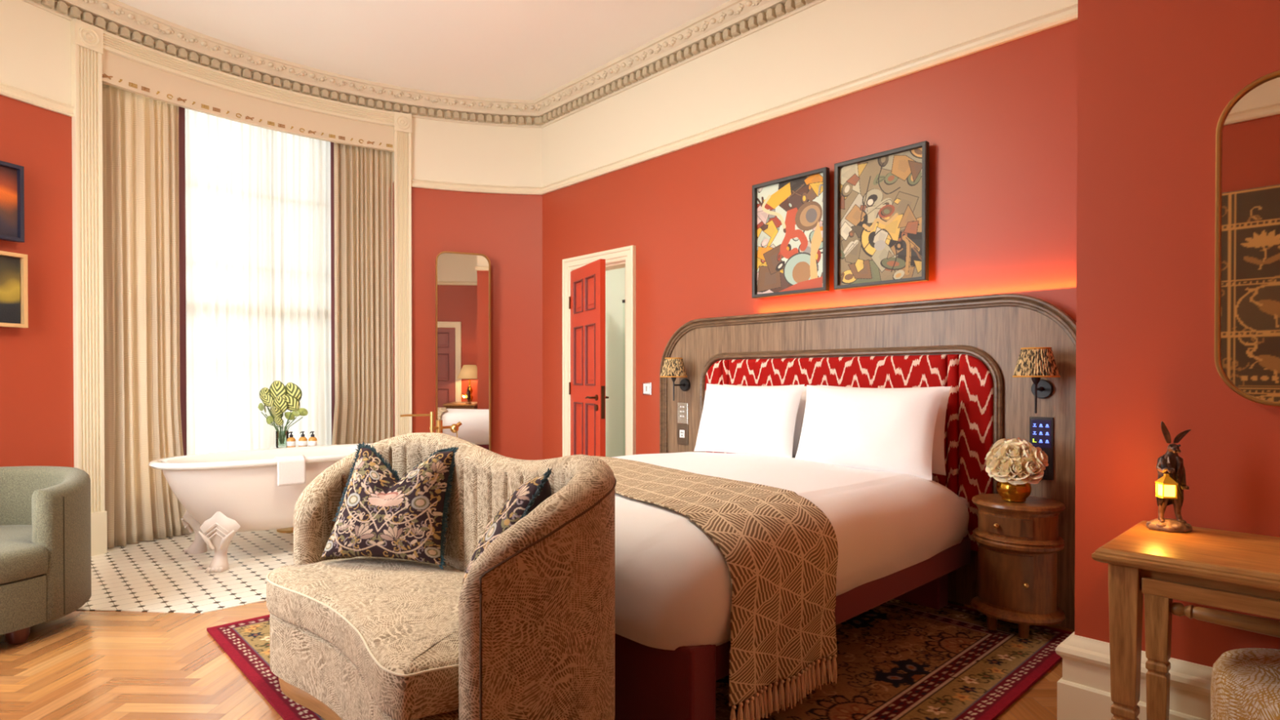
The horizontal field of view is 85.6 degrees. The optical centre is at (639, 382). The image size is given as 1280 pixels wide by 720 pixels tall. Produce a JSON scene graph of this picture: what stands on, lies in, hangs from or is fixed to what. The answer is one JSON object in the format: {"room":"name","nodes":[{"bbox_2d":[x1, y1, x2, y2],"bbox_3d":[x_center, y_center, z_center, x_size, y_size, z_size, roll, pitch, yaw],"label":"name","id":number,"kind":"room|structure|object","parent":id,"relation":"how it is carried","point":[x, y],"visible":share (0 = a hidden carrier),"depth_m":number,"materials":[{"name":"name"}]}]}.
{"room":"hotel room","nodes":[
{"label":"hotel room","id":0,"kind":"room"},
{"bbox_2d":[75,528,293,613],"bbox_3d":[-2.395,1.156,5.154,3.980,0.004,2.630,0,1,-43],"label":"floor tiles","id":1,"kind":"structure","parent":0,"point":[157,575],"depth_m":4.16,"materials":[{"name":"white tile"}]},
{"bbox_2d":[148,443,373,573],"bbox_3d":[-2.421,0.823,4.872,1.713,0.674,0.773,0,1,-43],"label":"bathtub","id":2,"kind":"object","parent":1,"relation":"on","point":[223,495],"visible":0.51,"depth_m":4.40,"materials":[{"name":"white ceramic"}]},
{"bbox_2d":[275,454,306,486],"bbox_3d":[-2.286,0.571,4.509,0.170,0.185,0.088,0,1,-43],"label":"bath mat","id":3,"kind":"object","parent":2,"relation":"hanging from","point":[291,470],"visible":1,"depth_m":4.48,"materials":[{"name":"beige fabric"}]},
{"bbox_2d":[269,444,308,533],"bbox_3d":[-2.717,0.826,5.419,0.340,0.651,0.340,0,1,-43],"label":"side table","id":4,"kind":"object","parent":1,"relation":"on","point":[290,530],"visible":0.14,"depth_m":5.33,"materials":[{"name":"brown wood"}]},
{"bbox_2d":[275,430,288,448],"bbox_3d":[-2.762,0.435,5.332,0.090,0.128,0.090,0,1,-43],"label":"glass vase","id":5,"kind":"object","parent":4,"relation":"on","point":[277,432],"visible":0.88,"depth_m":5.31,"materials":[{"name":"clear glass"}]},
{"bbox_2d":[257,380,307,444],"bbox_3d":[-2.768,0.227,5.299,0.378,0.492,0.141,0,0,1],"label":"stems","id":6,"kind":"object","parent":5,"relation":"in","point":[281,397],"visible":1,"depth_m":5.32,"materials":[{"name":"green plant"}]},
{"bbox_2d":[286,431,295,447],"bbox_3d":[-2.676,0.438,5.302,0.062,0.127,0.062,0,1,-43],"label":"soap bottle","id":7,"kind":"object","parent":4,"relation":"on","point":[291,442],"visible":0.88,"depth_m":5.28,"materials":[{"name":"orange plastic"}]},
{"bbox_2d":[298,431,307,446],"bbox_3d":[-2.602,0.438,5.332,0.062,0.127,0.062,0,1,-43],"label":"soap bottle","id":8,"kind":"object","parent":4,"relation":"on","point":[303,442],"visible":0.86,"depth_m":5.31,"materials":[{"name":"orange plastic"}]},
{"bbox_2d":[308,431,316,445],"bbox_3d":[-2.526,0.438,5.332,0.062,0.127,0.062,0,1,-43],"label":"soap bottle","id":9,"kind":"object","parent":4,"relation":"on","point":[312,440],"visible":0.81,"depth_m":5.31,"materials":[{"name":"orange plastic"}]},
{"bbox_2d":[400,411,462,437],"bbox_3d":[-1.619,0.691,5.395,0.500,0.930,0.090,0,1,-43],"label":"faucet","id":10,"kind":"object","parent":1,"relation":"on","point":[454,428],"visible":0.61,"depth_m":5.43,"materials":[{"name":"gold metal"}]},
{"bbox_2d":[0,0,542,530],"bbox_3d":[-2.963,-0.712,5.186,1.577,3.740,5.618,0,1,41],"label":"wall","id":11,"kind":"structure","parent":0,"point":[37,361],"depth_m":6.23,"materials":[{"name":"red paint"}]},
{"bbox_2d":[0,160,24,242],"bbox_3d":[-3.879,-1.090,3.958,0.042,0.464,0.592,0,0,17],"label":"picture","id":12,"kind":"object","parent":11,"relation":"attached to","point":[11,175],"visible":1,"depth_m":4.19,"materials":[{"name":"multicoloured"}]},
{"bbox_2d":[0,250,28,328],"bbox_3d":[-3.877,-0.560,3.969,0.042,0.450,0.608,0,0,17],"label":"picture","id":13,"kind":"object","parent":11,"relation":"attached to","point":[13,266],"visible":1,"depth_m":4.20,"materials":[{"name":"paper"}]},
{"bbox_2d":[185,108,331,455],"bbox_3d":[-3.127,-0.506,5.681,1.200,3.280,0.117,0,1,-44],"label":"sheer curtain","id":14,"kind":"object","parent":11,"relation":"hanging from","point":[258,199],"visible":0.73,"depth_m":5.66,"materials":[{"name":"white fabric"}]},
{"bbox_2d":[178,106,337,455],"bbox_3d":[-3.077,-0.561,5.642,1.292,3.410,0.029,0,1,-44],"label":"window frame","id":15,"kind":"structure","parent":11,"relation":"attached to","point":[181,110],"depth_m":5.26,"materials":[{"name":"beige wood"}]},
{"bbox_2d":[435,251,490,450],"bbox_3d":[-1.626,-0.194,6.312,0.486,1.961,0.180,0,1,-25],"label":"wall mirror","id":16,"kind":"object","parent":11,"relation":"attached to","point":[462,279],"visible":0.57,"depth_m":6.25,"materials":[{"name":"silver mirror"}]},
{"bbox_2d":[0,3,1077,555],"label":"molding","id":17,"kind":"structure","parent":11,"relation":"in","point":[88,42],"depth_m":4.65,"materials":[{"name":"beige paint"}]},
{"bbox_2d":[102,49,394,151],"bbox_3d":[-2.997,-2.168,5.489,2.098,0.217,0.215,0,1,-45],"label":"pelmet","id":18,"kind":"object","parent":17,"relation":"attached to","point":[118,72],"visible":0.99,"depth_m":5.42,"materials":[{"name":"beige fabric"}]},
{"bbox_2d":[102,83,193,547],"bbox_3d":[-3.598,-0.467,5.000,0.119,3.228,0.644,0,1,30],"label":"curtain","id":19,"kind":"object","parent":18,"relation":"hanging from","point":[140,133],"visible":0.85,"depth_m":4.97,"materials":[{"name":"beige fabric"}]},
{"bbox_2d":[331,142,393,444],"bbox_3d":[-2.473,-0.476,6.104,0.560,3.228,0.129,0,1,-31],"label":"curtain","id":20,"kind":"object","parent":18,"relation":"hanging from","point":[363,411],"visible":0.84,"depth_m":6.11,"materials":[{"name":"beige fabric"}]},
{"bbox_2d":[117,0,730,100],"bbox_3d":[-0.834,-2.614,2.974,5.100,0.100,8.300,0,1,-43],"label":"ceiling","id":21,"kind":"structure","parent":0,"point":[527,50],"depth_m":5.10,"materials":[{"name":"white paint"}]},
{"bbox_2d":[0,600,1074,719],"bbox_3d":[-0.388,1.179,2.536,5.245,0.001,7.225,0,1,-43],"label":"floor","id":22,"kind":"structure","parent":0,"point":[131,678],"depth_m":2.77,"materials":[{"name":"brown wood"}]},
{"bbox_2d":[0,466,91,644],"bbox_3d":[-3.185,0.807,3.220,1.013,0.726,1.008,0,1,-43],"label":"armchair","id":23,"kind":"object","parent":22,"relation":"on","point":[46,546],"visible":1,"depth_m":3.22,"materials":[{"name":"green"}]},
{"bbox_2d":[0,524,48,583],"bbox_3d":[-3.152,0.798,3.185,0.790,0.148,0.880,0,1,-43],"label":"seat cushion","id":24,"kind":"object","parent":23,"relation":"on","point":[24,557],"depth_m":3.10,"materials":[{"name":"fabric"}]},
{"bbox_2d":[206,598,1072,719],"bbox_3d":[-0.002,1.165,3.216,2.910,0.012,2.874,0,1,-43],"label":"rug","id":25,"kind":"object","parent":22,"relation":"on","point":[896,660],"visible":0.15,"depth_m":2.82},
{"bbox_2d":[266,432,616,719],"bbox_3d":[-0.726,0.690,2.394,0.728,0.948,1.605,0,1,-43],"label":"loveseat","id":26,"kind":"object","parent":25,"relation":"on","point":[528,633],"visible":0.95,"depth_m":1.95,"materials":[{"name":"brown fabric"}]},
{"bbox_2d":[266,556,465,719],"bbox_3d":[-0.787,0.791,2.386,0.619,0.169,1.470,0,1,-43],"label":"seat cushion","id":27,"kind":"object","parent":26,"relation":"on","point":[394,621],"depth_m":2.20,"materials":[{"name":"beige fabric"}]},
{"bbox_2d":[320,441,458,569],"bbox_3d":[-0.983,0.476,2.717,0.527,0.470,0.188,0,0,8],"label":"cushion","id":28,"kind":"object","parent":26,"relation":"on","point":[381,513],"visible":1,"depth_m":2.65,"materials":[{"name":"fabric"}]},
{"bbox_2d":[462,468,551,586],"bbox_3d":[-0.412,0.483,2.163,0.262,0.488,0.521,0,0,-9],"label":"cushion","id":29,"kind":"object","parent":26,"relation":"on","point":[538,488],"visible":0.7,"depth_m":1.98,"materials":[{"name":"fabric"}]},
{"bbox_2d":[612,451,970,719],"bbox_3d":[0.310,0.791,3.466,2.190,0.727,1.887,0,1,-43],"label":"bed","id":30,"kind":"object","parent":25,"relation":"on","point":[900,536],"visible":0.55,"depth_m":2.52,"materials":[{"name":"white fabric"}]},
{"bbox_2d":[591,455,838,719],"bbox_3d":[-0.033,0.756,3.128,0.679,0.687,2.004,0,1,-36],"label":"throw blanket","id":31,"kind":"object","parent":30,"relation":"on","point":[780,550],"visible":0.74,"depth_m":2.38,"materials":[{"name":"beige fabric"}]},
{"bbox_2d":[693,383,804,457],"bbox_3d":[0.661,0.229,4.292,0.242,0.442,0.760,0,1,-43],"label":"pillow","id":32,"kind":"object","parent":30,"relation":"on","point":[761,420],"visible":0.98,"depth_m":4.17,"materials":[{"name":"white fabric"}]},
{"bbox_2d":[723,384,821,457],"bbox_3d":[0.805,0.241,4.394,0.166,0.457,0.760,0,1,-43],"label":"pillow","id":33,"kind":"object","parent":30,"relation":"on","point":[799,421],"visible":0.04,"depth_m":4.16,"materials":[{"name":"white fabric"}]},
{"bbox_2d":[795,385,944,480],"bbox_3d":[1.197,0.245,3.697,0.248,0.459,0.800,0,1,-43],"label":"pillow","id":34,"kind":"object","parent":30,"relation":"on","point":[891,429],"visible":0.97,"depth_m":3.58,"materials":[{"name":"white fabric"}]},
{"bbox_2d":[822,385,951,475],"bbox_3d":[1.327,0.245,3.834,0.166,0.457,0.760,0,1,-43],"label":"pillow","id":35,"kind":"object","parent":30,"relation":"on","point":[938,466],"visible":0.06,"depth_m":3.57,"materials":[{"name":"white fabric"}]},
{"bbox_2d":[970,493,1065,638],"bbox_3d":[1.787,0.856,3.276,0.374,0.602,0.396,0,1,-43],"label":"nightstand","id":36,"kind":"object","parent":25,"relation":"on","point":[1020,543],"visible":1,"depth_m":3.14,"materials":[{"name":"brown wood"}]},
{"bbox_2d":[996,476,1031,502],"bbox_3d":[1.755,0.496,3.243,0.148,0.118,0.148,0,1,-43],"label":"round vase","id":37,"kind":"object","parent":36,"relation":"on","point":[1010,492],"visible":0.64,"depth_m":3.19,"materials":[{"name":"gold metal"}]},
{"bbox_2d":[984,447,996,464],"bbox_3d":[1.703,0.422,3.306,0.106,0.228,0.107,0,0,6],"label":"rose","id":38,"kind":"object","parent":37,"relation":"in","point":[989,454],"visible":0.36,"depth_m":3.29,"materials":[{"name":"beige plant"}]},
{"bbox_2d":[985,453,1005,477],"bbox_3d":[1.684,0.433,3.257,0.107,0.205,0.110,0,1,-43],"label":"rose","id":39,"kind":"object","parent":37,"relation":"in","point":[989,464],"visible":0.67,"depth_m":3.25,"materials":[{"name":"beige plant"}]},
{"bbox_2d":[991,438,1009,450],"bbox_3d":[1.738,0.401,3.318,0.096,0.268,0.108,0,1,29],"label":"rose","id":40,"kind":"object","parent":37,"relation":"in","point":[999,442],"visible":0.24,"depth_m":3.30,"materials":[{"name":"beige plant"}]},
{"bbox_2d":[991,445,1010,462],"bbox_3d":[1.712,0.411,3.259,0.114,0.250,0.105,0,1,-43],"label":"rose","id":41,"kind":"object","parent":37,"relation":"in","point":[997,451],"visible":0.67,"depth_m":3.24,"materials":[{"name":"beige plant"}]},
{"bbox_2d":[991,456,1018,482],"bbox_3d":[1.698,0.438,3.214,0.122,0.196,0.101,0,1,31],"label":"rose","id":42,"kind":"object","parent":37,"relation":"in","point":[999,477],"visible":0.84,"depth_m":3.21,"materials":[{"name":"beige plant"}]},
{"bbox_2d":[1000,438,1021,451],"bbox_3d":[1.761,0.399,3.265,0.123,0.274,0.117,0,1,-43],"label":"rose","id":43,"kind":"object","parent":37,"relation":"in","point":[1014,440],"visible":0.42,"depth_m":3.25,"materials":[{"name":"beige plant"}]},
{"bbox_2d":[998,442,1027,465],"bbox_3d":[1.734,0.407,3.212,0.096,0.259,0.130,0,1,-43],"label":"rose","id":44,"kind":"object","parent":37,"relation":"in","point":[1014,453],"visible":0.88,"depth_m":3.21,"materials":[{"name":"beige plant"}]},
{"bbox_2d":[1000,457,1033,485],"bbox_3d":[1.733,0.440,3.176,0.111,0.193,0.110,0,1,-20],"label":"rose","id":45,"kind":"object","parent":37,"relation":"in","point":[1014,481],"visible":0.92,"depth_m":3.17,"materials":[{"name":"beige plant"}]},
{"bbox_2d":[1015,437,1032,449],"bbox_3d":[1.798,0.396,3.239,0.121,0.279,0.103,0,1,-43],"label":"rose","id":46,"kind":"object","parent":37,"relation":"in","point":[1024,441],"visible":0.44,"depth_m":3.21,"materials":[{"name":"beige plant"}]},
{"bbox_2d":[1012,443,1037,466],"bbox_3d":[1.784,0.409,3.195,0.120,0.254,0.102,0,1,-43],"label":"rose","id":47,"kind":"object","parent":37,"relation":"in","point":[1027,453],"visible":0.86,"depth_m":3.18,"materials":[{"name":"beige plant"}]},
{"bbox_2d":[1013,455,1044,484],"bbox_3d":[1.779,0.436,3.163,0.123,0.202,0.108,0,1,29],"label":"rose","id":48,"kind":"object","parent":37,"relation":"in","point":[1037,474],"visible":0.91,"depth_m":3.15,"materials":[{"name":"beige plant"}]},
{"bbox_2d":[1028,445,1048,470],"bbox_3d":[1.817,0.415,3.180,0.125,0.244,0.099,0,0,8],"label":"rose","id":49,"kind":"object","parent":37,"relation":"in","point":[1041,457],"visible":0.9,"depth_m":3.16,"materials":[{"name":"beige plant"}]},
{"bbox_2d":[1091,520,1279,719],"bbox_3d":[1.736,0.807,1.573,0.525,0.760,1.095,0,1,-43],"label":"desk","id":50,"kind":"object","parent":22,"relation":"on","point":[1234,571],"visible":1,"depth_m":1.76,"materials":[{"name":"brown wood"}]},
{"bbox_2d":[1146,421,1192,532],"bbox_3d":[1.522,0.267,1.989,0.116,0.311,0.092,0,0,-13],"label":"figurine","id":51,"kind":"object","parent":50,"relation":"on","point":[1171,483],"visible":1,"depth_m":1.97,"materials":[{"name":"metal"}]},
{"bbox_2d":[1210,648,1279,719],"bbox_3d":[1.672,0.946,1.689,0.428,0.480,0.428,0,1,-43],"label":"stool","id":52,"kind":"object","parent":22,"relation":"on","point":[1245,684],"visible":1,"depth_m":1.71,"materials":[{"name":"brown fabric"}]},
{"bbox_2d":[605,267,625,457],"bbox_3d":[0.277,-0.250,7.308,2.560,2.820,2.550,0,1,-43],"label":"wall","id":53,"kind":"structure","parent":0,"point":[615,278],"depth_m":8.38,"materials":[{"name":"white paint"}]},
{"bbox_2d":[542,0,1077,459],"bbox_3d":[1.321,-0.705,4.233,0.140,3.740,7.150,0,1,-43],"label":"wall","id":54,"kind":"structure","parent":0,"point":[999,123],"depth_m":4.32,"materials":[{"name":"red paint"}]},
{"bbox_2d":[22,0,826,128],"bbox_3d":[-0.860,-2.484,4.751,6.353,0.210,3.514,0,0,0],"label":"crown molding","id":55,"kind":"structure","parent":54,"relation":"attached to","point":[96,10],"depth_m":5.43,"materials":[{"name":"beige paint"}]},
{"bbox_2d":[568,258,608,457],"bbox_3d":[-0.448,0.081,5.818,0.179,2.127,0.750,0,1,-24],"label":"door","id":56,"kind":"structure","parent":54,"relation":"in","point":[587,300],"depth_m":5.72,"materials":[{"name":"red paint"}]},
{"bbox_2d":[562,244,635,457],"bbox_3d":[-0.368,0.023,5.896,0.040,2.258,0.936,0,1,-43],"label":"door frame","id":57,"kind":"structure","parent":54,"relation":"in","point":[627,254],"depth_m":5.66,"materials":[{"name":"beige paint"}]},
{"bbox_2d":[605,261,625,271],"bbox_3d":[-0.303,0.076,5.959,0.140,2.150,0.722,0,1,-43],"label":"door frame","id":58,"kind":"structure","parent":54,"relation":"attached to","point":[619,264],"depth_m":5.81,"materials":[{"name":"beige paint"}]},
{"bbox_2d":[642,382,651,395],"bbox_3d":[0.055,0.047,5.467,0.016,0.100,0.097,0,1,-43],"label":"light switch","id":59,"kind":"object","parent":54,"relation":"attached to","point":[646,386],"visible":1,"depth_m":5.46,"materials":[{"name":"white plastic"}]},
{"bbox_2d":[751,166,829,298],"bbox_3d":[0.957,-0.943,4.439,0.042,0.754,0.562,0,1,-43],"label":"picture","id":60,"kind":"object","parent":54,"relation":"attached to","point":[790,215],"visible":1,"depth_m":4.43,"materials":[{"name":"multicoloured paper"}]},
{"bbox_2d":[659,293,1075,629],"bbox_3d":[1.149,0.355,4.251,0.073,1.620,2.846,0,1,-43],"label":"headboard","id":61,"kind":"object","parent":54,"relation":"attached to","point":[971,345],"visible":0.52,"depth_m":3.70,"materials":[{"name":"brown wood"}]},
{"bbox_2d":[659,357,690,400],"bbox_3d":[0.259,-0.024,5.007,0.240,0.311,0.199,0,1,-43],"label":"wall sconce","id":62,"kind":"object","parent":61,"relation":"attached to","point":[673,367],"visible":1,"depth_m":4.94,"materials":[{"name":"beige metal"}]},
{"bbox_2d":[677,402,688,444],"bbox_3d":[0.322,0.303,5.107,0.016,0.309,0.099,0,1,-43],"label":"socket plate","id":63,"kind":"object","parent":61,"relation":"attached to","point":[682,407],"visible":1,"depth_m":5.10,"materials":[{"name":"grey metal"}]},
{"bbox_2d":[680,430,684,437],"bbox_3d":[0.312,0.378,5.112,0.004,0.056,0.050,0,1,-43],"label":"socket","id":64,"kind":"object","parent":63,"relation":"attached to","point":[682,432],"depth_m":5.11,"materials":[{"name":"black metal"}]},
{"bbox_2d":[1012,346,1060,413],"bbox_3d":[1.888,-0.010,3.281,0.240,0.311,0.199,0,1,-43],"label":"wall sconce","id":65,"kind":"object","parent":61,"relation":"attached to","point":[1034,362],"visible":1,"depth_m":3.22,"materials":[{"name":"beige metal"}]},
{"bbox_2d":[1029,416,1053,480],"bbox_3d":[1.959,0.320,3.373,0.015,0.305,0.105,0,1,-43],"label":"control panel","id":66,"kind":"object","parent":61,"relation":"attached to","point":[1041,428],"visible":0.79,"depth_m":3.35,"materials":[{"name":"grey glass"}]},
{"bbox_2d":[834,140,928,289],"bbox_3d":[1.382,-0.943,3.990,0.042,0.760,0.562,0,1,-43],"label":"picture","id":67,"kind":"object","parent":54,"relation":"attached to","point":[882,198],"visible":1,"depth_m":3.98,"materials":[{"name":"multicoloured paper"}]},
{"bbox_2d":[1074,0,1279,666],"bbox_3d":[2.506,-0.687,2.038,1.150,3.740,1.830,0,1,-43],"label":"wall","id":68,"kind":"structure","parent":0,"point":[1156,78],"depth_m":2.15,"materials":[{"name":"red paint"}]},
{"bbox_2d":[1054,631,1212,719],"bbox_3d":[2.474,1.015,2.053,1.196,0.336,1.876,0,1,-43],"label":"baseboard","id":69,"kind":"structure","parent":68,"relation":"attached to","point":[1083,688],"depth_m":2.24,"materials":[{"name":"beige paint"}]},
{"bbox_2d":[1213,70,1279,406],"bbox_3d":[1.929,-0.401,1.790,0.033,0.937,0.678,0,1,-43],"label":"mirror","id":70,"kind":"object","parent":68,"relation":"attached to","point":[1246,339],"visible":1,"depth_m":1.98,"materials":[{"name":"brown mirror"}]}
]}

